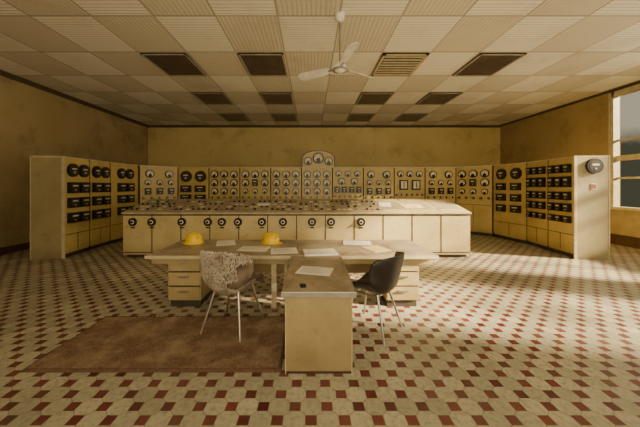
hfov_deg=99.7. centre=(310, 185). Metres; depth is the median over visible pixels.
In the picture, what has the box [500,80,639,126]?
trim
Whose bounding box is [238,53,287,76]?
ceiling light panel
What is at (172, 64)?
ceiling light panel
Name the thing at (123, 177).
tall cabinet
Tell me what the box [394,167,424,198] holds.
tall cabinet
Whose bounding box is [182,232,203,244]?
hard hat
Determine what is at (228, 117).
ceiling light panel
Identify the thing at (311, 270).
paper sheet
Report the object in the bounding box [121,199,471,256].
control console
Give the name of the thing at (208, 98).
ceiling light panel
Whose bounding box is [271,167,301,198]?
tall cabinet
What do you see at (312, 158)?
panel
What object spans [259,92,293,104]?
ceiling light panel
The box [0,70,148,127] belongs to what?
trim
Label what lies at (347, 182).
tall cabinet
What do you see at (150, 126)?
trim
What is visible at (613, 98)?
window
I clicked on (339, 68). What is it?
ceiling fan
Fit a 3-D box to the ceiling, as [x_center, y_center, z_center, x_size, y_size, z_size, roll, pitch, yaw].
[0.620,-2.925,4.850,16.960,0.150,16.100,0,0,0]
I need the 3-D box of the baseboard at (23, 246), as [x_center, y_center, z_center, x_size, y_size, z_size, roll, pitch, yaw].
[-7.645,1.610,4.850,0.030,0.180,15.700,0,0,0]
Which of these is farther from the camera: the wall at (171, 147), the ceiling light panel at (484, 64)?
the wall at (171, 147)
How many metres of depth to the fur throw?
2.94 m
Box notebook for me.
[303,248,337,255]
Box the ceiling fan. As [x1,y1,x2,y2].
[298,12,374,80]
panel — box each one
[140,53,206,76]
[191,92,233,104]
[218,114,249,121]
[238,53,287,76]
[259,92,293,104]
[271,114,297,121]
[302,151,334,166]
[346,114,374,121]
[356,92,393,104]
[394,114,427,121]
[416,92,462,104]
[452,53,526,76]
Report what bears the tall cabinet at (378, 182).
on the floor
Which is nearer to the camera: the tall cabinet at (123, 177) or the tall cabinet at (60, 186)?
the tall cabinet at (60, 186)
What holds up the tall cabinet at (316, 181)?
on the floor
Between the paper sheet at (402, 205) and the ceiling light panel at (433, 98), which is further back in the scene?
the ceiling light panel at (433, 98)
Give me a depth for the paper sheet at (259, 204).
6.83 m
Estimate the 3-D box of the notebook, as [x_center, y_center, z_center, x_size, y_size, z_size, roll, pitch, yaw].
[0.128,0.937,3.828,0.460,0.021,0.320,0,0,-7]
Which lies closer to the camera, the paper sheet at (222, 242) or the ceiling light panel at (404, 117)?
the paper sheet at (222, 242)
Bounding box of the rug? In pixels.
[19,316,284,372]
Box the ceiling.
[0,0,639,124]
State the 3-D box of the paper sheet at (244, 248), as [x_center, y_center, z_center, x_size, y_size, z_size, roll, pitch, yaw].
[-0.860,0.945,4.071,0.440,0.005,0.300,0,0,6]
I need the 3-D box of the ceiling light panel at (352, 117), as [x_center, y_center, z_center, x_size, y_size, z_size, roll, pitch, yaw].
[2.040,-2.830,11.230,0.980,0.040,1.160,0,0,0]
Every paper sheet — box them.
[216,240,235,245]
[236,246,269,251]
[257,203,269,205]
[271,248,297,253]
[295,266,333,275]
[343,241,371,244]
[362,245,391,251]
[378,202,390,206]
[401,204,424,207]
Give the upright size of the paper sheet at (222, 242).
0.005 m
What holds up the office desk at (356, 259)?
on the floor
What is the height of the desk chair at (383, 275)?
0.948 m
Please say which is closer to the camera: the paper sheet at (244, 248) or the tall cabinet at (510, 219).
the paper sheet at (244, 248)
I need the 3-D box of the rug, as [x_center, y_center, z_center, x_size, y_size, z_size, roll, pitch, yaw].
[-1.465,1.689,2.980,2.398,0.022,1.048,0,0,0]
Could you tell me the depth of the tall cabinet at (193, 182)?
9.89 m
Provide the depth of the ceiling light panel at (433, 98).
8.70 m
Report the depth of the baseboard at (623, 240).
7.62 m
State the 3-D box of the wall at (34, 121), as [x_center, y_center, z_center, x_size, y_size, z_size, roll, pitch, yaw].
[-7.760,-0.575,4.850,0.200,4.550,16.100,0,0,0]
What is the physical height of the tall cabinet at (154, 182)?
2.400 m
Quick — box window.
[608,84,639,210]
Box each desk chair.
[199,250,264,341]
[352,251,404,344]
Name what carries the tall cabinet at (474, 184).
on the floor
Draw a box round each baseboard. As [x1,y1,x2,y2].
[0,242,29,254]
[610,233,639,248]
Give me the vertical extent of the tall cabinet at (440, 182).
2.400 m
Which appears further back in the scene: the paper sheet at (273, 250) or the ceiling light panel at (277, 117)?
the ceiling light panel at (277, 117)
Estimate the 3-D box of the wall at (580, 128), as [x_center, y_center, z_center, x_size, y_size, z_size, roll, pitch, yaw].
[9.000,-0.575,4.850,0.200,4.550,16.100,0,0,0]
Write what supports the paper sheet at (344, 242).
on the office desk at (356, 259)
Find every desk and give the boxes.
[144,240,298,306]
[281,256,356,373]
[296,240,438,305]
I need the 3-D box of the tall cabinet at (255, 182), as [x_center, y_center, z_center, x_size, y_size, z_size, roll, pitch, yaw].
[-2.042,0.500,10.209,1.131,2.400,0.822,0,0,0]
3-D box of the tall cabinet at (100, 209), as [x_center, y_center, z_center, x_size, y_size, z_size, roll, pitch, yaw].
[-6.143,0.500,7.455,0.822,2.400,0.792,0,0,-4]
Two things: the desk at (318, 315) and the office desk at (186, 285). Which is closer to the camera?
the desk at (318, 315)
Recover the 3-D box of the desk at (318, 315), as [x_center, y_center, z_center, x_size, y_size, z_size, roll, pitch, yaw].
[0.070,1.324,3.040,0.676,0.752,1.256,0,0,0]
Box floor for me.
[0,234,639,426]
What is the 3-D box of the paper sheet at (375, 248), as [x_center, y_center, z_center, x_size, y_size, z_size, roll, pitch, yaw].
[0.980,0.945,4.071,0.300,0.005,0.360,0,0,-23]
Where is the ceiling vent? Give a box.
[371,53,428,76]
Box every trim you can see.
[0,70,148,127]
[149,125,499,127]
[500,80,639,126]
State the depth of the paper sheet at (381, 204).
6.95 m
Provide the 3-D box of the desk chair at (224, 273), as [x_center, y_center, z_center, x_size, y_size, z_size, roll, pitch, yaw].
[-0.944,1.185,3.196,0.695,0.987,0.692,0,0,16]
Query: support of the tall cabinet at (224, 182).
on the floor
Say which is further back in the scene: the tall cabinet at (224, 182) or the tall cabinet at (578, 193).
the tall cabinet at (224, 182)
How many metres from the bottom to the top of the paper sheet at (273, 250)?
0.005 m
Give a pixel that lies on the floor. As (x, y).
(506, 333)
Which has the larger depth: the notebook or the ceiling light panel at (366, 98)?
the ceiling light panel at (366, 98)
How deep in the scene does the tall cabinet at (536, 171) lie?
7.41 m
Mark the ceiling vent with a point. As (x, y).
(389, 64)
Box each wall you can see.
[0,75,147,247]
[148,128,499,166]
[500,83,639,237]
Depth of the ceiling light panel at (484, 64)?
6.27 m
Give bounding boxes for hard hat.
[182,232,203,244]
[261,232,282,244]
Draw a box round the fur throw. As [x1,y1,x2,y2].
[199,250,255,294]
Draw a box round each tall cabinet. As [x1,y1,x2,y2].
[30,156,90,259]
[87,159,110,250]
[108,162,137,243]
[138,165,177,204]
[178,167,208,198]
[209,167,239,198]
[240,167,270,198]
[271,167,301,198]
[302,167,331,198]
[332,167,362,198]
[363,167,393,198]
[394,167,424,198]
[425,167,455,203]
[456,165,494,236]
[494,162,528,243]
[526,159,550,250]
[547,156,609,259]
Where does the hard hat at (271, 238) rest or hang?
on the office desk at (186, 285)

